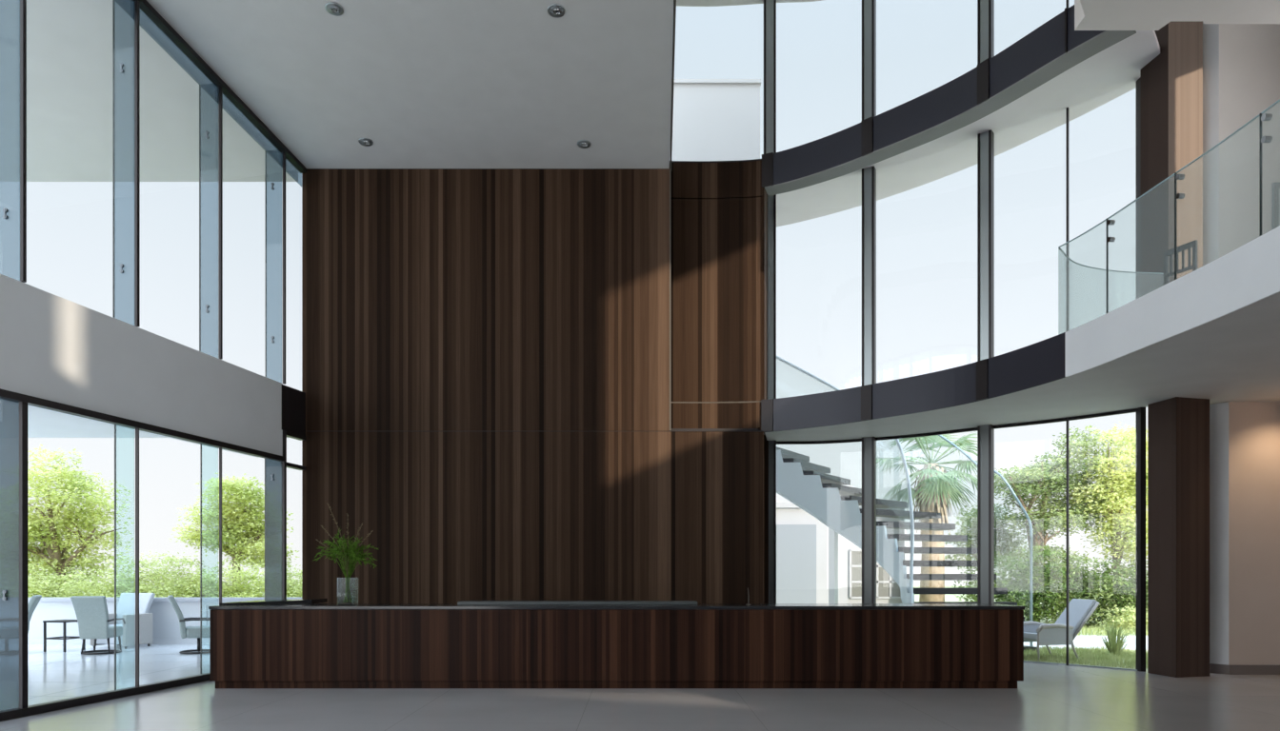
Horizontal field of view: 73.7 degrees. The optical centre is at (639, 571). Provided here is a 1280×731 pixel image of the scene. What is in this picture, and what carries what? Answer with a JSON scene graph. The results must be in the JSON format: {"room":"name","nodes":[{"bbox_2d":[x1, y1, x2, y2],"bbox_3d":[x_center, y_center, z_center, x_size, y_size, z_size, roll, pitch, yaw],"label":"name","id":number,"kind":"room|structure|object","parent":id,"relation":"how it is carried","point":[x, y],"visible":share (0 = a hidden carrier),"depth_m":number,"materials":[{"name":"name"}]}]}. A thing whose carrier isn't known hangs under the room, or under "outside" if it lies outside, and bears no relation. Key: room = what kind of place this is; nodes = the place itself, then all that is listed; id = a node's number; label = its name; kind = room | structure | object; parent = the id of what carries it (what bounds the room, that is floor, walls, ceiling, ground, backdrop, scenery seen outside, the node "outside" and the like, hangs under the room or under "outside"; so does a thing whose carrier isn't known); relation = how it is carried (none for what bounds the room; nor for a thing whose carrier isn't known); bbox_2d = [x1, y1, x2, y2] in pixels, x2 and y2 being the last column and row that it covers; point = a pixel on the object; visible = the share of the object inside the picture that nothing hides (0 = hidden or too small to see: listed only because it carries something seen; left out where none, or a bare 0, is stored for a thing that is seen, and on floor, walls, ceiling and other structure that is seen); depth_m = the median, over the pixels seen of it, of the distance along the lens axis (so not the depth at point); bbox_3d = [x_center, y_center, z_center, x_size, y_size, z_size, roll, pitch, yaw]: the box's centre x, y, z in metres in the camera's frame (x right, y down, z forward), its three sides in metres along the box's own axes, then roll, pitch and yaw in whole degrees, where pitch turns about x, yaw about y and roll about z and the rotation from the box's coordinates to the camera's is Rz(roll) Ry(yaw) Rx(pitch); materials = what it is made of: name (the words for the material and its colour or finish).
{"room":"lobby","nodes":[
{"label":"lobby","id":0,"kind":"room"},
{"bbox_2d":[0,274,282,458],"bbox_3d":[-7.189,-2.405,4.832,0.450,1.170,17.784,0,0,8],"label":"wall","id":1,"kind":"structure","parent":0,"point":[53,348],"depth_m":10.26,"materials":[{"name":"white paint"}]},
{"bbox_2d":[0,388,26,721],"bbox_3d":[-6.636,-0.160,8.022,0.372,3.320,1.652,0,0,8],"label":"window","id":2,"kind":"structure","parent":1,"relation":"in","point":[14,713],"depth_m":8.66,"materials":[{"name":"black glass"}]},
{"bbox_2d":[2,0,134,282],"bbox_3d":[-6.394,-5.097,9.622,0.372,4.214,1.650,0,0,8],"label":"window","id":3,"kind":"structure","parent":1,"relation":"in","point":[23,3],"depth_m":8.80,"materials":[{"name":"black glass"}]},
{"bbox_2d":[0,395,139,716],"bbox_3d":[-6.404,-0.160,9.622,0.372,3.320,1.652,0,0,8],"label":"window","id":4,"kind":"structure","parent":1,"relation":"in","point":[13,416],"depth_m":8.84,"materials":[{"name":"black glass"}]},
{"bbox_2d":[27,406,288,438],"bbox_3d":[-8.752,-2.440,12.050,5.495,0.320,5.100,0,0,0],"label":"roof canopy","id":5,"kind":"object","parent":1,"relation":"attached to","point":[41,423],"visible":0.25,"depth_m":13.57,"materials":[{"name":"paint"}]},
{"bbox_2d":[112,0,223,326],"bbox_3d":[-6.162,-5.025,11.222,0.372,4.070,1.650,0,0,8],"label":"window","id":6,"kind":"structure","parent":1,"relation":"in","point":[144,6],"depth_m":10.44,"materials":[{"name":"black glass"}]},
{"bbox_2d":[0,0,298,181],"bbox_3d":[-8.672,-7.043,12.050,5.655,0.759,5.100,0,0,0],"label":"roof canopy","id":7,"kind":"object","parent":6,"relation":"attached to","point":[70,42],"visible":0.83,"depth_m":12.58,"materials":[{"name":"paint"}]},
{"bbox_2d":[114,422,222,694],"bbox_3d":[-6.155,-0.160,11.233,0.342,3.320,1.626,0,0,8],"label":"window","id":8,"kind":"structure","parent":1,"relation":"in","point":[150,688],"depth_m":10.46,"materials":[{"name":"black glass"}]},
{"bbox_2d":[199,81,287,359],"bbox_3d":[-5.930,-4.953,12.822,0.372,3.926,1.650,0,0,8],"label":"window","id":9,"kind":"structure","parent":1,"relation":"in","point":[226,90],"depth_m":12.03,"materials":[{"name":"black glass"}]},
{"bbox_2d":[200,441,286,674],"bbox_3d":[-5.923,-0.160,12.833,0.342,3.320,1.626,0,0,8],"label":"window","id":10,"kind":"structure","parent":1,"relation":"in","point":[229,447],"depth_m":12.05,"materials":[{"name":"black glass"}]},
{"bbox_2d":[264,384,305,599],"bbox_3d":[-5.823,-0.735,13.905,0.450,4.470,0.647,0,0,8],"label":"window","id":11,"kind":"structure","parent":1,"relation":"in","point":[275,472],"depth_m":13.64,"materials":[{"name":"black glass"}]},
{"bbox_2d":[265,148,306,384],"bbox_3d":[-5.772,-4.881,13.912,0.372,3.782,0.619,0,0,8],"label":"window","id":12,"kind":"structure","parent":1,"relation":"in","point":[289,155],"depth_m":13.61,"materials":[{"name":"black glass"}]},
{"bbox_2d":[27,598,301,644],"bbox_3d":[-14.450,1.025,17.620,19.100,0.950,0.360,0,0,0],"label":"wall","id":13,"kind":"structure","parent":0,"point":[166,630],"depth_m":17.50,"materials":[{"name":"white paint"}]},
{"bbox_2d":[146,0,673,168],"bbox_3d":[-3.926,-7.692,5.125,8.832,1.992,18.250,0,0,0],"label":"ceiling","id":14,"kind":"structure","parent":0,"point":[432,84],"depth_m":11.91,"materials":[{"name":"paint"}]},
{"bbox_2d":[324,1,343,16],"bbox_3d":[-3.813,-7.013,10.643,0.219,0.033,0.219,0,0,6],"label":"recessed light","id":15,"kind":"object","parent":14,"relation":"in","point":[334,9],"visible":1,"depth_m":10.64,"materials":[{"name":"grey metal"}]},
{"bbox_2d":[358,138,373,146],"bbox_3d":[-4.322,-6.761,13.445,0.219,0.033,0.219,0,0,6],"label":"recessed light","id":16,"kind":"object","parent":14,"relation":"in","point":[366,142],"visible":1,"depth_m":13.44,"materials":[{"name":"grey metal"}]},
{"bbox_2d":[547,3,564,18],"bbox_3d":[-1.048,-7.011,10.675,0.219,0.033,0.219,0,0,6],"label":"recessed light","id":17,"kind":"object","parent":14,"relation":"in","point":[556,10],"visible":1,"depth_m":10.67,"materials":[{"name":"grey metal"}]},
{"bbox_2d":[577,140,590,148],"bbox_3d":[-0.889,-6.757,13.496,0.219,0.033,0.219,0,0,6],"label":"recessed light","id":18,"kind":"object","parent":14,"relation":"in","point":[583,144],"visible":1,"depth_m":13.49,"materials":[{"name":"grey metal"}]},
{"bbox_2d":[301,168,768,603],"bbox_3d":[-1.605,-2.850,15.195,8.030,8.700,2.010,0,0,0],"label":"wall","id":19,"kind":"structure","parent":0,"point":[487,352],"depth_m":14.20,"materials":[{"name":"brown wood"}]},
{"bbox_2d":[669,0,676,169],"bbox_3d":[0.314,-7.689,5.125,0.027,2.018,18.254,0,0,1],"label":"trim","id":20,"kind":"structure","parent":19,"relation":"attached to","point":[674,1],"depth_m":12.05,"materials":[{"name":"white paint"}]},
{"bbox_2d":[763,0,776,603],"bbox_3d":[1.489,-4.640,16.163,2.140,12.280,0.150,0,0,5],"label":"window","id":21,"kind":"structure","parent":19,"relation":"in","point":[770,6],"depth_m":16.01,"materials":[{"name":"black metal"}]},
{"bbox_2d":[760,332,1066,432],"bbox_3d":[3.989,-2.730,13.062,0.616,0.570,5.350,0,0,-37],"label":"trim","id":22,"kind":"structure","parent":19,"relation":"attached to","point":[1043,362],"depth_m":13.05,"materials":[{"name":"grey metal"}]},
{"bbox_2d":[44,585,1124,593],"bbox_3d":[0.000,1.770,75.000,160.000,0.460,30.000,0,0,0],"label":"ground","id":23,"kind":"structure","parent":0,"point":[120,586],"depth_m":83.64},
{"bbox_2d":[0,644,1279,730],"bbox_3d":[-6.750,1.600,6.800,34.500,0.200,21.600,0,0,0],"label":"floor","id":24,"kind":"structure","parent":0,"point":[1050,697],"depth_m":9.50,"materials":[{"name":"grey stone"}]},
{"bbox_2d":[27,595,41,635],"bbox_3d":[-11.428,0.972,15.527,0.836,1.055,0.636,0,0,-27],"label":"upholstered chair","id":25,"kind":"object","parent":24,"relation":"on","point":[33,602],"visible":0.2,"depth_m":15.56,"materials":[{"name":"grey fabric"}]},
{"bbox_2d":[42,620,85,652],"bbox_3d":[-10.820,1.212,16.050,0.480,0.575,0.480,0,0,11],"label":"side table","id":26,"kind":"object","parent":24,"relation":"on","point":[65,637],"visible":0.8,"depth_m":15.85,"materials":[{"name":"black"}]},
{"bbox_2d":[70,596,125,655],"bbox_3d":[-9.853,0.974,15.542,0.636,1.057,0.836,0,0,-7],"label":"upholstered chair","id":27,"kind":"object","parent":24,"relation":"on","point":[91,612],"visible":0.98,"depth_m":15.30,"materials":[{"name":"grey fabric"}]},
{"bbox_2d":[90,593,155,649],"bbox_3d":[-10.213,0.971,16.897,0.780,1.058,0.854,0,0,8],"label":"armchair","id":28,"kind":"object","parent":24,"relation":"on","point":[126,609],"visible":0.73,"depth_m":16.98,"materials":[{"name":"white fabric"}]},
{"bbox_2d":[167,595,209,654],"bbox_3d":[-8.190,0.972,15.671,0.836,1.055,0.636,0,0,-30],"label":"upholstered chair","id":29,"kind":"object","parent":24,"relation":"on","point":[190,632],"visible":0.67,"depth_m":15.45,"materials":[{"name":"grey fabric"}]},
{"bbox_2d":[208,599,1024,688],"bbox_3d":[-0.295,0.946,11.520,10.370,1.108,1.360,0,0,0],"label":"reception desk","id":30,"kind":"object","parent":24,"relation":"on","point":[300,643],"visible":1,"depth_m":10.85,"materials":[{"name":"brown wood"}]},
{"bbox_2d":[337,578,355,605],"bbox_3d":[-3.837,0.265,11.200,0.272,0.360,0.272,0,0,0],"label":"glass vase","id":31,"kind":"object","parent":30,"relation":"on","point":[337,578],"visible":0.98,"depth_m":11.16,"materials":[{"name":"glass"}]},
{"bbox_2d":[313,502,378,602],"bbox_3d":[-3.889,-0.246,11.193,0.848,1.312,0.689,0,0,0],"label":"bouquet","id":32,"kind":"object","parent":31,"relation":"in","point":[351,551],"visible":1,"depth_m":11.20,"materials":[{"name":"green plant"}]},
{"bbox_2d":[208,603,1024,609],"bbox_3d":[-0.295,0.467,11.295,10.370,0.043,0.910,0,0,0],"label":"countertop","id":33,"kind":"structure","parent":30,"relation":"on","point":[296,606],"depth_m":10.84,"materials":[{"name":"black stone"}]},
{"bbox_2d":[875,0,994,603],"bbox_3d":[5.103,-4.640,15.054,2.202,12.280,0.194,0,0,42],"label":"window","id":34,"kind":"structure","parent":24,"relation":"on","point":[985,9],"depth_m":14.34,"materials":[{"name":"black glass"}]},
{"bbox_2d":[776,30,1159,226],"bbox_3d":[4.750,-7.420,14.758,3.010,0.080,8.101,0,0,-40],"label":"roof eave","id":35,"kind":"object","parent":34,"relation":"attached to","point":[1113,71],"visible":0.37,"depth_m":14.30,"materials":[{"name":"paint"}]},
{"bbox_2d":[993,0,1068,665],"bbox_3d":[6.363,-4.640,14.028,1.280,12.280,0.086,0,0,42],"label":"window","id":36,"kind":"structure","parent":24,"relation":"on","point":[1067,418],"depth_m":13.58,"materials":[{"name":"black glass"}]},
{"bbox_2d":[1068,78,1145,672],"bbox_3d":[7.211,-4.640,13.188,0.142,12.280,1.139,0,0,-37],"label":"window","id":37,"kind":"structure","parent":24,"relation":"on","point":[1140,412],"depth_m":12.76,"materials":[{"name":"black metal"}]},
{"bbox_2d":[671,159,767,435],"bbox_3d":[1.360,-4.850,15.570,2.121,4.840,1.100,0,0,0],"label":"wall","id":38,"kind":"structure","parent":0,"point":[719,209],"depth_m":15.12,"materials":[{"name":"brown wood"}]},
{"bbox_2d":[776,0,876,603],"bbox_3d":[3.407,-4.640,15.967,1.946,12.280,0.283,0,0,18],"label":"window","id":39,"kind":"structure","parent":38,"relation":"in","point":[869,7],"depth_m":15.63,"materials":[{"name":"black metal"}]},
{"bbox_2d":[761,4,1136,195],"bbox_3d":[4.317,-7.043,13.061,0.812,0.585,6.068,0,0,-40],"label":"trim","id":40,"kind":"structure","parent":38,"relation":"attached to","point":[1054,47],"depth_m":12.87,"materials":[{"name":"grey metal"}]},
{"bbox_2d":[676,0,822,6],"bbox_3d":[4.700,-11.585,6.137,9.600,1.630,20.274,0,0,0],"label":"roof","id":41,"kind":"structure","parent":0,"point":[679,3],"depth_m":16.15,"materials":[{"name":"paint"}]},
{"bbox_2d":[764,292,1279,441],"bbox_3d":[5.747,-2.725,9.565,7.105,0.550,13.131,0,0,0],"label":"ceiling","id":42,"kind":"structure","parent":0,"point":[1234,356],"depth_m":11.34,"materials":[{"name":"white paint"}]},
{"bbox_2d":[1058,99,1279,313],"bbox_3d":[5.637,-3.591,7.647,1.792,1.177,9.127,0,0,11],"label":"glass balustrade","id":43,"kind":"object","parent":42,"relation":"on","point":[1266,116],"visible":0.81,"depth_m":8.93,"materials":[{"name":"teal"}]},
{"bbox_2d":[1065,225,1279,377],"bbox_3d":[5.533,-2.730,6.881,0.177,0.570,7.759,0,0,-1],"label":"fascia","id":44,"kind":"structure","parent":42,"relation":"attached to","point":[1249,274],"depth_m":8.72,"materials":[{"name":"white paint"}]},
{"bbox_2d":[1163,240,1197,285],"bbox_3d":[6.616,-3.442,10.248,0.405,0.873,0.396,0,0,-22],"label":"slatted chair","id":45,"kind":"object","parent":42,"relation":"on","point":[1193,244],"visible":0.23,"depth_m":10.15,"materials":[{"name":"black"}]},
{"bbox_2d":[914,593,1147,636],"bbox_3d":[16.200,1.660,39.300,27.600,0.280,41.400,0,0,0],"label":"lawn","id":46,"kind":"structure","parent":0,"point":[948,597],"depth_m":44.66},
{"bbox_2d":[776,502,908,603],"bbox_3d":[5.325,-0.225,28.000,5.050,3.550,6.200,0,0,0],"label":"building","id":47,"kind":"structure","parent":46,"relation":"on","point":[802,540],"depth_m":24.96,"materials":[{"name":"grey paint"}]},
{"bbox_2d":[876,431,996,601],"bbox_3d":[8.220,-1.544,23.943,3.780,6.144,3.684,0,0,0],"label":"fan palm","id":48,"kind":"object","parent":46,"relation":"on","point":[932,491],"visible":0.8,"depth_m":23.75,"materials":[{"name":"green plant"}]},
{"bbox_2d":[944,501,1028,573],"bbox_3d":[10.519,-0.261,25.952,2.939,3.766,2.144,0,0,0],"label":"tree","id":49,"kind":"object","parent":46,"relation":"on","point":[1005,536],"visible":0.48,"depth_m":25.74,"materials":[{"name":"green plant"}]},
{"bbox_2d":[952,552,1051,621],"bbox_3d":[9.902,0.560,23.416,2.726,2.188,2.237,0,0,0],"label":"shrub","id":50,"kind":"object","parent":46,"relation":"on","point":[998,583],"visible":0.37,"depth_m":23.13,"materials":[{"name":"green plant"}]},
{"bbox_2d":[994,540,1099,624],"bbox_3d":[10.995,0.441,23.389,2.967,2.639,2.282,0,0,0],"label":"shrub","id":51,"kind":"object","parent":46,"relation":"on","point":[1059,570],"visible":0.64,"depth_m":23.07,"materials":[{"name":"green plant"}]},
{"bbox_2d":[972,424,1129,622],"bbox_3d":[11.866,-1.288,24.698,4.436,5.821,3.054,0,0,-24],"label":"tree","id":52,"kind":"object","parent":46,"relation":"on","point":[1056,479],"visible":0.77,"depth_m":24.24,"materials":[{"name":"green plant"}]},
{"bbox_2d":[1026,551,1135,628],"bbox_3d":[12.053,0.565,23.442,2.975,2.210,2.258,0,0,0],"label":"shrub","id":53,"kind":"object","parent":46,"relation":"on","point":[1085,583],"visible":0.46,"depth_m":22.99,"materials":[{"name":"green plant"}]},
{"bbox_2d":[1058,421,1147,585],"bbox_3d":[13.686,-1.312,24.139,3.062,5.869,3.296,0,0,40],"label":"tree","id":54,"kind":"object","parent":46,"relation":"on","point":[1118,525],"visible":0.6,"depth_m":23.75,"materials":[{"name":"green plant"}]},
{"bbox_2d":[1064,557,1147,625],"bbox_3d":[12.924,0.659,23.399,2.792,2.130,2.308,0,0,0],"label":"shrub","id":55,"kind":"object","parent":46,"relation":"on","point":[1120,581],"visible":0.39,"depth_m":23.06,"materials":[{"name":"green plant"}]},
{"bbox_2d":[1089,604,1147,629],"bbox_3d":[12.572,1.277,22.325,1.628,0.821,1.300,0,0,0],"label":"bush","id":56,"kind":"object","parent":46,"relation":"on","point":[1120,620],"visible":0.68,"depth_m":22.24,"materials":[{"name":"green plant"}]},
{"bbox_2d":[1093,555,1147,619],"bbox_3d":[13.834,0.598,23.413,2.855,2.298,2.161,0,0,7],"label":"shrub","id":57,"kind":"object","parent":46,"relation":"on","point":[1130,566],"visible":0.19,"depth_m":23.27,"materials":[{"name":"green plant"}]},
{"bbox_2d":[1109,602,1147,629],"bbox_3d":[13.084,1.272,22.257,1.628,0.899,1.315,0,0,0],"label":"bush","id":58,"kind":"object","parent":46,"relation":"on","point":[1129,603],"visible":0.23,"depth_m":22.25,"materials":[{"name":"green plant"}]},
{"bbox_2d":[1023,636,1147,650],"bbox_3d":[16.200,1.655,17.800,27.893,0.290,3.592,0,0,4],"label":"path","id":59,"kind":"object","parent":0,"point":[1079,641],"depth_m":17.92,"materials":[{"name":"white concrete"}]},
{"bbox_2d":[776,355,1037,652],"bbox_3d":[4.896,-1.639,17.891,5.043,6.419,3.981,0,0,0],"label":"spiral staircase","id":60,"kind":"structure","parent":59,"relation":"on","point":[806,485],"depth_m":17.85,"materials":[{"name":"grey"}]},
{"bbox_2d":[1023,621,1147,671],"bbox_3d":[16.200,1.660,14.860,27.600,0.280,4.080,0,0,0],"label":"lawn","id":61,"kind":"structure","parent":0,"point":[1070,650],"depth_m":14.26,"materials":[{"name":"green plant"}]},
{"bbox_2d":[1023,599,1099,660],"bbox_3d":[7.199,1.011,14.799,1.258,1.033,0.750,0,0,-13],"label":"garden chair","id":62,"kind":"object","parent":61,"relation":"on","point":[1080,611],"visible":0.8,"depth_m":14.58,"materials":[{"name":"white fabric"}]},
{"bbox_2d":[1092,621,1135,655],"bbox_3d":[8.524,1.181,15.286,0.780,0.669,0.830,0,0,-39],"label":"grass tuft","id":63,"kind":"object","parent":61,"relation":"on","point":[1112,645],"visible":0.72,"depth_m":15.23,"materials":[{"name":"green plant"}]},
{"bbox_2d":[1140,21,1209,678],"bbox_3d":[7.766,-4.550,12.341,0.773,12.100,0.602,0,0,-9],"label":"column","id":64,"kind":"structure","parent":0,"point":[1171,83],"depth_m":12.10,"materials":[{"name":"brown wood"}]},
{"bbox_2d":[1074,0,1279,30],"bbox_3d":[6.460,-6.950,10.105,2.880,0.700,0.610,0,0,0],"label":"ceiling","id":65,"kind":"structure","parent":0,"point":[1089,14],"depth_m":10.10,"materials":[{"name":"paint"}]},
{"bbox_2d":[1202,21,1279,266],"bbox_3d":[9.280,-6.800,12.230,2.440,7.600,0.340,0,0,0],"label":"wall","id":66,"kind":"structure","parent":0,"point":[1241,62],"depth_m":12.06,"materials":[{"name":"paint"}]},
{"bbox_2d":[1271,182,1279,229],"bbox_3d":[9.450,-4.240,12.040,1.040,2.480,0.040,0,0,0],"label":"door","id":67,"kind":"structure","parent":66,"relation":"in","point":[1275,187],"depth_m":12.02,"materials":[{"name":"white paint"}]},
{"bbox_2d":[1209,401,1279,665],"bbox_3d":[9.430,-0.475,12.580,2.140,3.950,0.440,0,0,0],"label":"wall","id":68,"kind":"structure","parent":0,"point":[1245,436],"depth_m":12.36,"materials":[{"name":"grey paint"}]},
{"bbox_2d":[1209,663,1279,675],"bbox_3d":[9.422,1.430,12.482,2.155,0.140,0.275,0,0,0],"label":"baseboard","id":69,"kind":"structure","parent":68,"relation":"attached to","point":[1215,669],"depth_m":12.34,"materials":[{"name":"grey"}]},
{"bbox_3d":[-38.800,1.775,53.900,82.400,0.450,72.200,0,0,0],"label":"ground","id":70,"kind":"structure","parent":0,"visible":0},
{"bbox_2d":[27,557,81,598],"bbox_3d":[-16.347,0.617,22.439,2.620,2.000,2.444,0,0,36],"label":"shrub","id":71,"kind":"object","parent":70,"relation":"on","point":[47,584],"visible":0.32,"depth_m":22.45,"materials":[{"name":"green plant"}]},
{"bbox_2d":[27,567,109,598],"bbox_3d":[-15.644,0.755,23.015,2.806,1.739,2.242,0,0,0],"label":"shrub","id":72,"kind":"object","parent":70,"relation":"on","point":[68,579],"visible":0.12,"depth_m":22.78,"materials":[{"name":"green plant"}]},
{"bbox_2d":[27,444,134,597],"bbox_3d":[-16.589,-0.936,23.989,3.938,5.184,3.946,0,0,-40],"label":"leafy tree","id":73,"kind":"object","parent":70,"relation":"on","point":[51,545],"visible":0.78,"depth_m":23.91,"materials":[{"name":"green plant"}]},
{"bbox_2d":[44,568,162,598],"bbox_3d":[-14.092,0.720,22.538,2.841,1.691,2.121,0,0,0],"label":"shrub","id":74,"kind":"object","parent":70,"relation":"on","point":[103,589],"visible":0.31,"depth_m":22.29,"materials":[{"name":"green plant"}]},
{"bbox_2d":[95,551,189,598],"bbox_3d":[-13.325,0.531,22.965,2.494,2.147,2.151,0,0,5],"label":"shrub","id":75,"kind":"object","parent":70,"relation":"on","point":[119,562],"visible":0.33,"depth_m":22.69,"materials":[{"name":"green plant"}]},
{"bbox_2d":[132,551,233,598],"bbox_3d":[-12.036,0.556,22.545,2.700,2.202,2.203,0,0,0],"label":"shrub","id":76,"kind":"object","parent":70,"relation":"on","point":[191,584],"visible":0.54,"depth_m":22.26,"materials":[{"name":"green plant"}]},
{"bbox_2d":[170,554,264,598],"bbox_3d":[-11.341,0.573,23.088,2.652,2.077,2.183,0,0,0],"label":"shrub","id":77,"kind":"object","parent":70,"relation":"on","point":[224,585],"visible":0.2,"depth_m":22.79,"materials":[{"name":"green plant"}]},
{"bbox_2d":[169,473,299,595],"bbox_3d":[-11.417,-0.554,24.077,3.391,4.416,2.525,0,0,-14],"label":"leafy tree","id":78,"kind":"object","parent":70,"relation":"on","point":[243,519],"visible":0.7,"depth_m":23.67,"materials":[{"name":"green plant"}]},
{"bbox_2d":[204,559,299,598],"bbox_3d":[-10.009,0.647,22.518,2.805,1.929,2.143,0,0,24],"label":"shrub","id":79,"kind":"object","parent":70,"relation":"on","point":[248,577],"visible":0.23,"depth_m":22.26,"materials":[{"name":"green plant"}]},
{"bbox_2d":[243,564,301,598],"bbox_3d":[-9.363,0.724,22.988,2.413,1.851,2.204,0,0,-24],"label":"shrub","id":80,"kind":"object","parent":70,"relation":"on","point":[297,584],"visible":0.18,"depth_m":22.80,"materials":[{"name":"green plant"}]},
{"bbox_2d":[669,79,760,160],"bbox_3d":[-0.185,-4.665,20.950,5.730,12.430,4.200,0,0,0],"label":"rooftop block","id":81,"kind":"object","parent":70,"relation":"on","point":[714,119],"visible":0.14,"depth_m":18.90,"materials":[{"name":"white paint"}]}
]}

